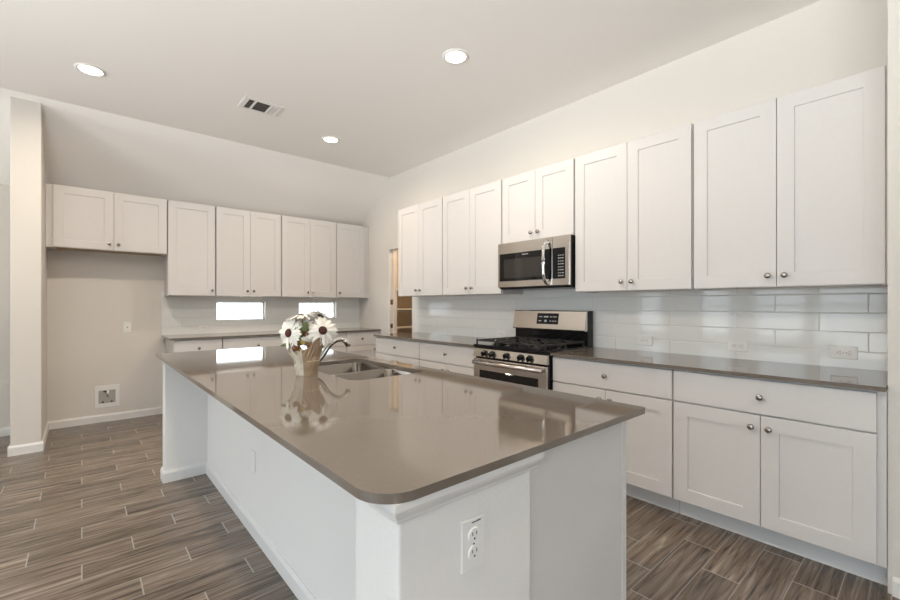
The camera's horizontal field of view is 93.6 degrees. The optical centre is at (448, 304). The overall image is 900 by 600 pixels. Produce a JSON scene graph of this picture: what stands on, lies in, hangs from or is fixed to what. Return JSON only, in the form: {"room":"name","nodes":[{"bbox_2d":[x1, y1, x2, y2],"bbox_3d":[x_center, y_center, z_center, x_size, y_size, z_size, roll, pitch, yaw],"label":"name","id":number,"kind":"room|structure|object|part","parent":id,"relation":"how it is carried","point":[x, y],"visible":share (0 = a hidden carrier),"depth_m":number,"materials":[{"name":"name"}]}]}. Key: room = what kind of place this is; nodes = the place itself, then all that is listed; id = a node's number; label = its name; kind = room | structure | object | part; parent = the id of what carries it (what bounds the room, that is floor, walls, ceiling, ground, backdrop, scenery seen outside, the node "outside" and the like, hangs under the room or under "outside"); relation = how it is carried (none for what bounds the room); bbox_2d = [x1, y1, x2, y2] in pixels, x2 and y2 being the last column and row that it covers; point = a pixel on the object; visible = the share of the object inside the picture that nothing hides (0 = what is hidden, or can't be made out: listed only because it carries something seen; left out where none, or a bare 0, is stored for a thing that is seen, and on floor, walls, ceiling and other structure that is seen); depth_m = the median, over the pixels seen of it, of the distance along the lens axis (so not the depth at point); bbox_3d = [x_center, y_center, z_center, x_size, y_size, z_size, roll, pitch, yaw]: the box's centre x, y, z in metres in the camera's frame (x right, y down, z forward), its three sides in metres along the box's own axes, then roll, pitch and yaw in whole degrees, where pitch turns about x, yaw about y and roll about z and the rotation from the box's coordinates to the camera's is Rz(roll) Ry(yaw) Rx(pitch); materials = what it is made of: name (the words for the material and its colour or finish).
{"room":"kitchen","nodes":[
{"label":"kitchen","id":0,"kind":"room"},
{"bbox_2d":[0,88,388,225],"bbox_3d":[-3.288,-1.480,4.497,9.225,0.844,1.023,0,0,-41],"label":"wall","id":1,"kind":"structure","parent":0,"point":[88,148],"depth_m":4.64,"materials":[{"name":"paint"}]},
{"bbox_2d":[0,184,411,427],"bbox_3d":[-3.582,0.023,4.793,9.130,2.500,0.150,0,0,-41],"label":"wall","id":2,"kind":"structure","parent":0,"point":[90,295],"depth_m":4.54,"materials":[{"name":"paint"}]},
{"bbox_2d":[0,427,9,436],"bbox_3d":[-5.553,1.232,3.002,3.545,0.083,0.014,0,0,-41],"label":"baseboard","id":3,"kind":"structure","parent":2,"relation":"attached to","point":[4,431],"depth_m":4.09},
{"bbox_2d":[48,406,162,429],"bbox_3d":[-3.693,1.232,4.615,1.000,0.083,0.014,0,0,-41],"label":"baseboard","id":4,"kind":"structure","parent":2,"relation":"attached to","point":[56,424],"depth_m":4.58,"materials":[{"name":"white wood"}]},
{"bbox_2d":[45,183,166,256],"bbox_3d":[-3.586,-0.860,4.479,0.980,0.608,0.353,0,0,-41],"label":"upper cabinet","id":5,"kind":"object","parent":2,"relation":"attached to","point":[76,219],"visible":1,"depth_m":4.34,"materials":[{"name":"white wood"}]},
{"bbox_3d":[-3.653,-0.861,4.241,0.460,0.602,0.019,0,0,-41],"label":"door","id":6,"kind":"part","parent":5,"relation":"part of","materials":[{"name":"white wood"}]},
{"bbox_3d":[-3.591,-0.565,4.522,0.894,0.006,0.282,0,0,-41],"label":"panel","id":7,"kind":"part","parent":5,"relation":"part of","materials":[{"name":"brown wood"}]},
{"bbox_3d":[-3.304,-0.861,4.544,0.460,0.602,0.019,0,0,-41],"label":"door","id":8,"kind":"part","parent":5,"relation":"part of","materials":[{"name":"white wood"}]},
{"bbox_2d":[94,384,118,408],"bbox_3d":[-3.711,0.998,4.594,0.210,0.240,0.022,0,0,-41],"label":"water supply box","id":9,"kind":"object","parent":2,"relation":"attached to","point":[104,395],"visible":1,"depth_m":4.59,"materials":[{"name":"white plastic"}]},
{"bbox_2d":[123,322,130,332],"bbox_3d":[-3.582,0.255,4.713,0.072,0.115,0.012,0,0,-41],"label":"wall plate","id":10,"kind":"object","parent":2,"relation":"attached to","point":[126,325],"visible":1,"depth_m":4.71,"materials":[{"name":"white plastic"}]},
{"bbox_2d":[164,200,214,296],"bbox_3d":[-3.033,-0.630,4.959,0.474,1.067,0.353,0,0,-41],"label":"upper cabinet","id":11,"kind":"object","parent":2,"relation":"attached to","point":[189,261],"visible":0.99,"depth_m":4.84,"materials":[{"name":"white wood"}]},
{"bbox_2d":[217,302,263,320],"bbox_3d":[-2.743,0.088,5.554,0.585,0.239,0.060,0,0,-41],"label":"window","id":12,"kind":"structure","parent":2,"relation":"in","point":[262,303],"depth_m":5.61,"materials":[{"name":"plastic"}]},
{"bbox_2d":[210,206,280,296],"bbox_3d":[-2.562,-0.630,5.368,0.761,1.067,0.353,0,0,-41],"label":"upper cabinet","id":13,"kind":"object","parent":2,"relation":"attached to","point":[247,243],"visible":0.97,"depth_m":5.25,"materials":[{"name":"white wood"}]},
{"bbox_3d":[-2.615,-0.631,5.141,0.375,1.061,0.019,0,0,-41],"label":"door","id":14,"kind":"part","parent":13,"relation":"part of","materials":[{"name":"white wood"}]},
{"bbox_3d":[-2.330,-0.631,5.389,0.375,1.061,0.019,0,0,-41],"label":"door","id":15,"kind":"part","parent":13,"relation":"part of","materials":[{"name":"white wood"}]},
{"bbox_2d":[161,292,358,339],"bbox_3d":[-2.371,0.133,5.766,2.575,0.560,0.008,0,0,-41],"label":"tiled wall","id":16,"kind":"structure","parent":2,"relation":"attached to","point":[179,314],"depth_m":5.40,"materials":[{"name":"white tile"}]},
{"bbox_2d":[281,215,335,297],"bbox_3d":[-1.981,-0.630,5.872,0.764,1.067,0.353,0,0,-41],"label":"upper cabinet","id":17,"kind":"object","parent":2,"relation":"attached to","point":[308,246],"visible":0.96,"depth_m":5.74,"materials":[{"name":"white wood"}]},
{"bbox_3d":[-2.035,-0.631,5.644,0.376,1.061,0.019,0,0,-41],"label":"door","id":18,"kind":"part","parent":17,"relation":"part of","materials":[{"name":"white wood"}]},
{"bbox_3d":[-1.749,-0.631,5.893,0.376,1.061,0.019,0,0,-41],"label":"door","id":19,"kind":"part","parent":17,"relation":"part of","materials":[{"name":"white wood"}]},
{"bbox_2d":[299,302,333,317],"bbox_3d":[-1.961,0.088,6.233,0.563,0.239,0.060,0,0,-41],"label":"window","id":20,"kind":"structure","parent":2,"relation":"in","point":[299,302],"depth_m":6.36,"materials":[{"name":"plastic"}]},
{"bbox_2d":[336,223,368,297],"bbox_3d":[-1.487,-0.630,6.300,0.533,1.067,0.353,0,0,-41],"label":"upper cabinet","id":21,"kind":"object","parent":2,"relation":"attached to","point":[352,241],"visible":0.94,"depth_m":6.19,"materials":[{"name":"white wood"}]},
{"bbox_2d":[0,0,820,177],"bbox_3d":[0.058,-1.842,0.639,9.225,0.120,9.190,0,0,-41],"label":"ceiling","id":22,"kind":"structure","parent":0,"point":[373,76],"depth_m":3.09,"materials":[{"name":"paint"}]},
{"bbox_2d":[74,63,106,76],"bbox_3d":[-2.721,-1.777,3.213,0.192,0.008,0.192,0,0,-41],"label":"recessed light","id":23,"kind":"object","parent":22,"relation":"in","point":[85,68],"visible":1,"depth_m":3.20,"materials":[{"name":"white plastic"}]},
{"bbox_2d":[238,96,284,116],"bbox_3d":[-1.690,-1.778,3.810,0.330,0.007,0.250,0,0,-41],"label":"ceiling vent","id":24,"kind":"object","parent":22,"relation":"in","point":[249,103],"visible":1,"depth_m":3.80,"materials":[{"name":"white metal"}]},
{"bbox_2d":[322,136,339,142],"bbox_3d":[-1.274,-1.777,4.571,0.192,0.008,0.192,0,0,-41],"label":"recessed light","id":25,"kind":"object","parent":22,"relation":"in","point":[329,139],"visible":1,"depth_m":4.56,"materials":[{"name":"white plastic"}]},
{"bbox_2d":[442,49,468,64],"bbox_3d":[0.050,-1.777,3.040,0.192,0.008,0.192,0,0,-41],"label":"recessed light","id":26,"kind":"object","parent":22,"relation":"in","point":[451,56],"visible":1,"depth_m":3.03,"materials":[{"name":"white plastic"}]},
{"bbox_2d":[0,414,899,599],"bbox_3d":[-0.306,1.333,1.001,9.150,0.120,10.213,0,0,-41],"label":"floor","id":27,"kind":"structure","parent":0,"point":[90,515],"depth_m":2.22,"materials":[{"name":"brown wood"}]},
{"bbox_2d":[10,96,46,445],"bbox_3d":[-3.877,-0.249,3.920,0.190,3.045,0.823,0,0,-41],"label":"pier","id":28,"kind":"object","parent":27,"relation":"on","point":[28,251],"visible":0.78,"depth_m":3.62,"materials":[{"name":"paint"}]},
{"bbox_2d":[7,441,43,456],"bbox_3d":[-3.603,1.232,3.604,0.218,0.083,0.014,0,0,-41],"label":"baseboard","id":29,"kind":"structure","parent":28,"relation":"attached to","point":[34,447],"depth_m":3.60,"materials":[{"name":"white wood"}]},
{"bbox_2d":[42,422,48,446],"bbox_3d":[-3.795,1.232,3.981,0.014,0.083,0.809,0,0,-41],"label":"baseboard","id":30,"kind":"structure","parent":28,"relation":"attached to","point":[46,431],"depth_m":3.98,"materials":[{"name":"white wood"}]},
{"bbox_2d":[165,338,221,352],"bbox_3d":[-2.921,0.827,4.843,0.465,0.893,0.631,0,0,-41],"label":"base cabinet","id":31,"kind":"object","parent":27,"relation":"on","point":[171,346],"visible":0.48,"depth_m":4.63,"materials":[{"name":"white wood"}]},
{"bbox_2d":[222,335,281,348],"bbox_3d":[-2.454,0.827,5.248,0.765,0.893,0.631,0,0,-41],"label":"base cabinet","id":32,"kind":"object","parent":27,"relation":"on","point":[257,341],"visible":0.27,"depth_m":4.99,"materials":[{"name":"white wood"}]},
{"bbox_2d":[161,327,380,339],"bbox_3d":[-2.161,0.369,5.518,2.567,0.020,0.642,0,0,-41],"label":"countertop","id":33,"kind":"structure","parent":32,"relation":"on","point":[356,329],"depth_m":5.03,"materials":[{"name":"stone"}]},
{"bbox_2d":[323,332,345,351],"bbox_3d":[-1.874,0.827,5.752,0.765,0.893,0.631,0,0,-41],"label":"base cabinet","id":34,"kind":"object","parent":27,"relation":"on","point":[339,346],"visible":0.02,"depth_m":5.73,"materials":[{"name":"white wood"}]},
{"bbox_3d":[-1.694,0.480,5.544,0.757,0.177,0.019,0,0,-41],"label":"drawer","id":35,"kind":"part","parent":34,"relation":"part of","materials":[{"name":"white wood"}]},
{"bbox_3d":[-1.550,0.864,5.668,0.377,0.575,0.019,0,0,-41],"label":"door","id":36,"kind":"part","parent":34,"relation":"part of","materials":[{"name":"white wood"}]},
{"bbox_2d":[346,331,378,357],"bbox_3d":[-1.384,0.827,6.176,0.525,0.893,0.631,0,0,-41],"label":"base cabinet","id":37,"kind":"object","parent":27,"relation":"on","point":[363,343],"visible":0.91,"depth_m":5.96,"materials":[{"name":"white wood"}]},
{"bbox_3d":[-1.225,0.480,5.950,0.462,0.177,0.019,0,0,-41],"label":"drawer","id":38,"kind":"part","parent":37,"relation":"part of","materials":[{"name":"white wood"}]},
{"bbox_3d":[-1.225,0.864,5.950,0.462,0.575,0.019,0,0,-41],"label":"door","id":39,"kind":"part","parent":37,"relation":"part of","materials":[{"name":"white wood"}]},
{"bbox_2d":[160,361,625,599],"bbox_3d":[-0.728,0.827,2.276,1.030,0.894,3.058,0,0,-41],"label":"kitchen island","id":40,"kind":"object","parent":27,"relation":"on","point":[555,518],"visible":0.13,"depth_m":1.31,"materials":[{"name":"paint"}]},
{"bbox_3d":[-0.945,1.233,2.094,0.447,0.081,3.048,0,0,-41],"label":"baseboard","id":41,"kind":"part","parent":40,"relation":"part of","materials":[{"name":"white wood"}]},
{"bbox_2d":[251,449,255,472],"bbox_3d":[-1.079,0.863,2.334,0.006,0.115,0.072,0,0,-41],"label":"wall plate","id":42,"kind":"object","parent":40,"relation":"attached to","point":[253,453],"visible":1,"depth_m":2.32,"materials":[{"name":"white plastic"}]},
{"bbox_2d":[156,345,644,504],"bbox_3d":[-0.724,0.369,2.279,1.081,0.020,3.068,0,0,-41],"label":"island countertop","id":43,"kind":"structure","parent":40,"relation":"on","point":[397,439],"depth_m":1.34,"materials":[{"name":"stone"}]},
{"bbox_2d":[278,310,337,375],"bbox_3d":[-0.726,0.195,2.185,0.246,0.328,0.205,0,0,-41],"label":"daisies","id":44,"kind":"object","parent":43,"relation":"on","point":[315,335],"visible":1,"depth_m":2.13,"materials":[{"name":"white plant"}]},
{"bbox_2d":[285,329,291,336],"bbox_3d":[-0.809,0.145,2.133,0.045,0.046,0.019,0,0,32],"label":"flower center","id":45,"kind":"object","parent":44,"relation":"on","point":[288,332],"depth_m":2.12,"materials":[{"name":"brown plant"}]},
{"bbox_2d":[318,326,326,334],"bbox_3d":[-0.638,0.132,2.144,0.044,0.043,0.023,0,0,-28],"label":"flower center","id":46,"kind":"object","parent":44,"relation":"on","point":[322,330],"depth_m":2.14,"materials":[{"name":"brown plant"}]},
{"bbox_2d":[319,337,350,361],"bbox_3d":[-0.685,0.271,2.314,0.304,0.177,0.082,0,0,-20],"label":"kitchen faucet","id":47,"kind":"object","parent":43,"relation":"on","point":[345,341],"visible":0.5,"depth_m":2.33,"materials":[{"name":"silver metal"}]},
{"bbox_2d":[318,362,412,379],"bbox_3d":[-0.521,0.475,2.391,0.467,0.191,0.755,0,0,-41],"label":"sink","id":48,"kind":"object","parent":43,"relation":"in","point":[351,370],"visible":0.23,"depth_m":2.54,"materials":[{"name":"metal"}]},
{"bbox_2d":[318,362,384,374],"bbox_3d":[-0.636,0.465,2.524,0.428,0.171,0.365,0,0,-41],"label":"basin","id":49,"kind":"object","parent":48,"relation":"in","point":[351,367],"depth_m":2.70,"materials":[{"name":"silver metal"}]},
{"bbox_2d":[332,369,411,379],"bbox_3d":[-0.394,0.475,2.245,0.428,0.191,0.330,0,0,-41],"label":"basin","id":50,"kind":"object","parent":48,"relation":"in","point":[378,373],"depth_m":2.41,"materials":[{"name":"silver metal"}]},
{"bbox_3d":[0.000,0.404,1.030,0.461,0.048,0.222,0,0,-41],"label":"crown moulding","id":51,"kind":"part","parent":40,"relation":"part of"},
{"bbox_2d":[461,513,483,573],"bbox_3d":[0.056,0.539,0.955,0.072,0.115,0.009,0,0,-41],"label":"wall outlet","id":52,"kind":"object","parent":40,"relation":"attached to","point":[472,529],"visible":1,"depth_m":0.95,"materials":[{"name":"white plastic"}]},
{"bbox_2d":[468,527,479,542],"bbox_3d":[0.057,0.520,0.954,0.034,0.034,0.005,0,0,-41],"label":"receptacle","id":53,"kind":"object","parent":52,"relation":"attached to","point":[473,532],"depth_m":0.95,"materials":[{"name":"white plastic"}]},
{"bbox_2d":[468,544,479,560],"bbox_3d":[0.057,0.559,0.954,0.034,0.034,0.005,0,0,-41],"label":"receptacle","id":54,"kind":"object","parent":52,"relation":"attached to","point":[473,549],"depth_m":0.95,"materials":[{"name":"white plastic"}]},
{"bbox_3d":[0.393,0.827,1.285,0.512,0.893,0.018,0,0,-41],"label":"panel","id":55,"kind":"part","parent":40,"relation":"part of","materials":[{"name":"white wood"}]},
{"bbox_2d":[376,337,420,365],"bbox_3d":[-0.374,0.827,4.910,0.631,0.893,0.862,0,0,-41],"label":"base cabinet","id":56,"kind":"object","parent":27,"relation":"on","point":[392,349],"visible":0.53,"depth_m":4.68,"materials":[{"name":"white wood"}]},
{"bbox_3d":[-0.723,0.864,4.891,0.019,0.575,0.426,0,0,-41],"label":"door","id":57,"kind":"part","parent":56,"relation":"part of","materials":[{"name":"white wood"}]},
{"bbox_3d":[-0.442,0.864,4.568,0.019,0.575,0.426,0,0,-41],"label":"door","id":58,"kind":"part","parent":56,"relation":"part of","materials":[{"name":"white wood"}]},
{"bbox_2d":[373,332,496,346],"bbox_3d":[-0.087,0.369,4.596,0.642,0.020,1.743,0,0,-41],"label":"countertop","id":59,"kind":"structure","parent":56,"relation":"on","point":[468,341],"depth_m":4.53,"materials":[{"name":"stone"}]},
{"bbox_2d":[420,341,475,375],"bbox_3d":[0.192,0.827,4.256,0.631,0.893,0.862,0,0,-41],"label":"base cabinet","id":60,"kind":"object","parent":27,"relation":"on","point":[446,357],"visible":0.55,"depth_m":4.05,"materials":[{"name":"white wood"}]},
{"bbox_3d":[-0.156,0.864,4.238,0.019,0.575,0.426,0,0,-41],"label":"door","id":61,"kind":"part","parent":60,"relation":"part of","materials":[{"name":"white wood"}]},
{"bbox_3d":[0.125,0.864,3.914,0.019,0.575,0.426,0,0,-41],"label":"door","id":62,"kind":"part","parent":60,"relation":"part of","materials":[{"name":"white wood"}]},
{"bbox_2d":[472,310,592,389],"bbox_3d":[0.693,0.664,3.607,0.705,1.218,0.771,0,0,-41],"label":"gas range","id":63,"kind":"object","parent":27,"relation":"on","point":[525,358],"visible":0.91,"depth_m":3.52,"materials":[{"name":"silver metal"}]},
{"bbox_3d":[0.352,0.415,3.526,0.049,0.051,0.050,0,0,-41],"label":"control knob","id":64,"kind":"part","parent":63,"relation":"part of","materials":[{"name":"black plastic"}]},
{"bbox_3d":[0.455,0.415,3.407,0.049,0.051,0.050,0,0,-41],"label":"control knob","id":65,"kind":"part","parent":63,"relation":"part of","materials":[{"name":"black plastic"}]},
{"bbox_3d":[0.454,0.495,3.392,0.061,0.038,0.720,0,0,-41],"label":"handle","id":66,"kind":"part","parent":63,"relation":"part of","materials":[{"name":"silver metal"}]},
{"bbox_3d":[0.481,0.764,3.423,0.028,0.598,0.763,0,0,-41],"label":"oven door","id":67,"kind":"part","parent":63,"relation":"part of","materials":[{"name":"silver metal"}]},
{"bbox_3d":[0.481,0.413,3.423,0.032,0.075,0.771,0,0,-41],"label":"control panel","id":68,"kind":"part","parent":63,"relation":"part of","materials":[{"name":"silver metal"}]},
{"bbox_3d":[0.551,0.415,3.297,0.049,0.051,0.050,0,0,-41],"label":"control knob","id":69,"kind":"part","parent":63,"relation":"part of","materials":[{"name":"black plastic"}]},
{"bbox_3d":[0.609,0.415,3.229,0.049,0.051,0.050,0,0,-41],"label":"control knob","id":70,"kind":"part","parent":63,"relation":"part of","materials":[{"name":"black plastic"}]},
{"bbox_2d":[474,342,587,354],"bbox_3d":[0.686,0.360,3.601,0.577,0.030,0.771,0,0,-41],"label":"cooktop","id":71,"kind":"object","parent":63,"relation":"in","point":[504,348],"depth_m":3.41,"materials":[{"name":"black metal"}]},
{"bbox_3d":[0.725,0.338,3.349,0.150,0.017,0.150,0,0,-41],"label":"burner","id":72,"kind":"part","parent":63,"relation":"part of","materials":[{"name":"black metal"}]},
{"bbox_2d":[553,356,679,512],"bbox_3d":[1.266,0.827,3.019,0.631,0.893,0.850,0,0,-41],"label":"base cabinet","id":73,"kind":"object","parent":27,"relation":"on","point":[649,435],"visible":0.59,"depth_m":2.66,"materials":[{"name":"white wood"}]},
{"bbox_3d":[0.920,0.864,2.998,0.019,0.575,0.420,0,0,-41],"label":"door","id":74,"kind":"part","parent":73,"relation":"part of","materials":[{"name":"white wood"}]},
{"bbox_3d":[1.058,0.480,2.839,0.019,0.177,0.842,0,0,-41],"label":"drawer","id":75,"kind":"part","parent":73,"relation":"part of","materials":[{"name":"white wood"}]},
{"bbox_3d":[1.196,0.864,2.679,0.019,0.575,0.420,0,0,-41],"label":"door","id":76,"kind":"part","parent":73,"relation":"part of","materials":[{"name":"white wood"}]},
{"bbox_2d":[674,369,887,585],"bbox_3d":[1.835,0.827,2.363,0.631,0.893,0.881,0,0,-41],"label":"base cabinet","id":77,"kind":"object","parent":27,"relation":"on","point":[801,469],"visible":0.96,"depth_m":2.11,"materials":[{"name":"white wood"}]},
{"bbox_3d":[1.479,0.864,2.353,0.019,0.575,0.422,0,0,-41],"label":"door","id":78,"kind":"part","parent":77,"relation":"part of","materials":[{"name":"white wood"}]},
{"bbox_2d":[550,347,887,391],"bbox_3d":[1.563,0.369,2.694,0.642,0.020,1.737,0,0,-41],"label":"countertop","id":79,"kind":"structure","parent":77,"relation":"on","point":[873,380],"depth_m":2.40,"materials":[{"name":"stone"}]},
{"bbox_3d":[1.575,0.638,2.204,0.031,0.032,0.032,0,0,-41],"label":"knob","id":80,"kind":"part","parent":77,"relation":"part of","materials":[{"name":"silver metal"}]},
{"bbox_3d":[1.600,0.480,2.176,0.031,0.032,0.032,0,0,-41],"label":"knob","id":81,"kind":"part","parent":77,"relation":"part of","materials":[{"name":"silver metal"}]},
{"bbox_3d":[1.624,0.638,2.148,0.031,0.032,0.032,0,0,-41],"label":"knob","id":82,"kind":"part","parent":77,"relation":"part of","materials":[{"name":"silver metal"}]},
{"bbox_3d":[1.619,0.480,2.193,0.019,0.177,0.847,0,0,-41],"label":"drawer","id":83,"kind":"part","parent":77,"relation":"part of","materials":[{"name":"white wood"}]},
{"bbox_3d":[1.758,0.864,2.032,0.019,0.575,0.422,0,0,-41],"label":"door","id":84,"kind":"part","parent":77,"relation":"part of","materials":[{"name":"white wood"}]},
{"bbox_2d":[359,0,887,333],"bbox_3d":[0.536,-0.254,4.471,0.120,3.055,5.773,0,0,-41],"label":"wall","id":85,"kind":"structure","parent":0,"point":[823,41],"depth_m":3.16,"materials":[{"name":"paint"}]},
{"bbox_2d":[389,247,412,333],"bbox_3d":[-0.609,0.242,5.791,0.128,2.062,0.573,0,0,-41],"label":"trim","id":86,"kind":"structure","parent":85,"relation":"attached to","point":[392,251],"depth_m":5.98,"materials":[{"name":"white wood"}]},
{"bbox_2d":[397,308,411,311],"bbox_3d":[-0.002,0.098,6.294,1.445,0.060,2.271,0,0,-41],"label":"shelf","id":87,"kind":"object","parent":85,"relation":"attached to","point":[398,309],"visible":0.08,"depth_m":6.97,"materials":[{"name":"beige wood"}]},
{"bbox_2d":[397,325,411,328],"bbox_3d":[-0.002,0.388,6.294,1.445,0.060,2.271,0,0,-41],"label":"shelf","id":88,"kind":"object","parent":85,"relation":"attached to","point":[405,326],"visible":0.08,"depth_m":6.83,"materials":[{"name":"beige wood"}]},
{"bbox_2d":[398,197,448,296],"bbox_3d":[-0.238,-0.630,4.998,0.353,1.067,0.847,0,0,-41],"label":"upper cabinet","id":89,"kind":"object","parent":85,"relation":"attached to","point":[420,226],"visible":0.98,"depth_m":4.88,"materials":[{"name":"white wood"}]},
{"bbox_3d":[-0.479,-0.631,5.068,0.019,1.061,0.418,0,0,-41],"label":"door","id":90,"kind":"part","parent":89,"relation":"part of","materials":[{"name":"white wood"}]},
{"bbox_3d":[-0.203,-0.631,4.750,0.019,1.061,0.418,0,0,-41],"label":"door","id":91,"kind":"part","parent":89,"relation":"part of","materials":[{"name":"white wood"}]},
{"bbox_2d":[443,180,522,295],"bbox_3d":[0.322,-0.630,4.353,0.353,1.067,0.850,0,0,-41],"label":"upper cabinet","id":92,"kind":"object","parent":85,"relation":"attached to","point":[472,218],"visible":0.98,"depth_m":4.22,"materials":[{"name":"white wood"}]},
{"bbox_3d":[0.081,-0.631,4.423,0.019,1.061,0.420,0,0,-41],"label":"door","id":93,"kind":"part","parent":92,"relation":"part of","materials":[{"name":"white wood"}]},
{"bbox_3d":[0.358,-0.631,4.104,0.019,1.061,0.420,0,0,-41],"label":"door","id":94,"kind":"part","parent":92,"relation":"part of","materials":[{"name":"white wood"}]},
{"bbox_2d":[502,158,574,243],"bbox_3d":[0.855,-0.860,3.739,0.353,0.608,0.760,0,0,-41],"label":"upper cabinet","id":95,"kind":"object","parent":85,"relation":"attached to","point":[539,203],"visible":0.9,"depth_m":3.60,"materials":[{"name":"white wood"}]},
{"bbox_3d":[0.628,-0.861,3.792,0.019,0.602,0.374,0,0,-41],"label":"door","id":96,"kind":"part","parent":95,"relation":"part of","materials":[{"name":"white wood"}]},
{"bbox_2d":[498,234,574,289],"bbox_3d":[0.814,-0.343,3.702,0.448,0.417,0.754,0,0,-41],"label":"microwave","id":97,"kind":"object","parent":95,"relation":"attached to","point":[548,263],"visible":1,"depth_m":3.55,"materials":[{"name":"silver metal"}]},
{"bbox_3d":[0.656,-0.352,3.672,0.024,0.398,0.592,0,0,-41],"label":"door","id":98,"kind":"part","parent":97,"relation":"part of","materials":[{"name":"silver metal"}]},
{"bbox_3d":[0.654,-0.331,3.658,0.005,0.248,0.568,0,0,-41],"label":"door glass","id":99,"kind":"part","parent":97,"relation":"part of","materials":[{"name":"black glass"}]},
{"bbox_3d":[0.787,-0.342,3.452,0.077,0.370,0.029,0,0,-41],"label":"handle","id":100,"kind":"part","parent":97,"relation":"part of","materials":[{"name":"silver metal"}]},
{"bbox_3d":[0.904,-0.352,3.386,0.024,0.398,0.159,0,0,-41],"label":"control panel","id":101,"kind":"part","parent":97,"relation":"part of","materials":[{"name":"silver metal"}]},
{"bbox_3d":[0.876,-0.861,3.507,0.019,0.602,0.374,0,0,-41],"label":"door","id":102,"kind":"part","parent":95,"relation":"part of","materials":[{"name":"white wood"}]},
{"bbox_2d":[575,123,697,292],"bbox_3d":[1.388,-0.630,3.124,0.353,1.067,0.851,0,0,-41],"label":"upper cabinet","id":103,"kind":"object","parent":85,"relation":"attached to","point":[634,200],"visible":0.96,"depth_m":2.97,"materials":[{"name":"white wood"}]},
{"bbox_3d":[1.146,-0.631,3.195,0.019,1.061,0.420,0,0,-41],"label":"door","id":104,"kind":"part","parent":103,"relation":"part of","materials":[{"name":"white wood"}]},
{"bbox_3d":[1.415,-0.106,3.148,0.282,0.006,0.815,0,0,-41],"label":"panel","id":105,"kind":"part","parent":103,"relation":"part of","materials":[{"name":"white wood"}]},
{"bbox_3d":[1.424,-0.631,2.875,0.019,1.061,0.420,0,0,-41],"label":"door","id":106,"kind":"part","parent":103,"relation":"part of","materials":[{"name":"white wood"}]},
{"bbox_2d":[413,285,887,370],"bbox_3d":[0.959,0.128,3.886,0.008,0.570,4.335,0,0,-41],"label":"tiled wall","id":107,"kind":"structure","parent":85,"relation":"attached to","point":[796,325],"depth_m":2.90,"materials":[{"name":"white tile"}]},
{"bbox_2d":[497,330,505,336],"bbox_3d":[0.541,0.301,4.355,0.009,0.072,0.115,0,0,-41],"label":"wall outlet","id":108,"kind":"object","parent":107,"relation":"attached to","point":[500,333],"visible":0.96,"depth_m":4.35,"materials":[{"name":"white plastic"}]},
{"bbox_2d":[637,335,651,345],"bbox_3d":[1.503,0.278,3.245,0.009,0.072,0.115,0,0,-41],"label":"wall outlet","id":109,"kind":"object","parent":107,"relation":"attached to","point":[641,340],"visible":1,"depth_m":3.25,"materials":[{"name":"white plastic"}]},
{"bbox_2d":[727,340,747,351],"bbox_3d":[1.903,0.273,2.785,0.009,0.072,0.115,0,0,-41],"label":"wall outlet","id":110,"kind":"object","parent":107,"relation":"attached to","point":[732,345],"visible":1,"depth_m":2.78,"materials":[{"name":"white plastic"}]},
{"bbox_2d":[830,345,857,359],"bbox_3d":[2.239,0.273,2.397,0.009,0.072,0.115,0,0,-41],"label":"wall outlet","id":111,"kind":"object","parent":107,"relation":"attached to","point":[841,352],"visible":1,"depth_m":2.39,"materials":[{"name":"white plastic"}]},
{"bbox_2d":[835,349,842,354],"bbox_3d":[2.225,0.273,2.410,0.005,0.034,0.034,0,0,-41],"label":"receptacle","id":112,"kind":"object","parent":111,"relation":"attached to","point":[837,351],"depth_m":2.41,"materials":[{"name":"white plastic"}]},
{"bbox_2d":[844,350,852,355],"bbox_3d":[2.251,0.273,2.381,0.005,0.034,0.034,0,0,-41],"label":"receptacle","id":113,"kind":"object","parent":111,"relation":"attached to","point":[846,352],"depth_m":2.38,"materials":[{"name":"white plastic"}]},
{"bbox_2d":[694,66,887,289],"bbox_3d":[1.958,-0.630,2.467,0.353,1.067,0.876,0,0,-41],"label":"upper cabinet","id":114,"kind":"object","parent":85,"relation":"attached to","point":[791,190],"visible":0.97,"depth_m":2.31,"materials":[{"name":"white wood"}]},
{"bbox_3d":[1.710,-0.631,2.545,0.019,1.061,0.424,0,0,-41],"label":"door","id":115,"kind":"part","parent":114,"relation":"part of","materials":[{"name":"white wood"}]},
{"bbox_3d":[1.807,-0.163,2.395,0.031,0.032,0.032,0,0,-41],"label":"knob","id":116,"kind":"part","parent":114,"relation":"part of","materials":[{"name":"silver metal"}]},
{"bbox_3d":[1.856,-0.163,2.339,0.031,0.032,0.032,0,0,-41],"label":"knob","id":117,"kind":"part","parent":114,"relation":"part of","materials":[{"name":"silver metal"}]},
{"bbox_3d":[1.980,-0.106,2.496,0.282,0.006,0.824,0,0,-41],"label":"panel","id":118,"kind":"part","parent":114,"relation":"part of","materials":[{"name":"white wood"}]},
{"bbox_3d":[1.990,-0.631,2.222,0.019,1.061,0.424,0,0,-41],"label":"door","id":119,"kind":"part","parent":114,"relation":"part of","materials":[{"name":"white wood"}]},
{"bbox_2d":[888,0,899,593],"bbox_3d":[3.561,-0.254,0.534,0.710,3.055,4.140,0,0,-41],"label":"wall","id":120,"kind":"structure","parent":0,"point":[893,5],"depth_m":1.85,"materials":[{"name":"paint"}]},
{"bbox_2d":[892,576,899,598],"bbox_3d":[3.292,1.232,0.291,0.014,0.083,4.125,0,0,-41],"label":"baseboard","id":121,"kind":"structure","parent":120,"relation":"attached to","point":[895,580],"depth_m":1.84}
]}

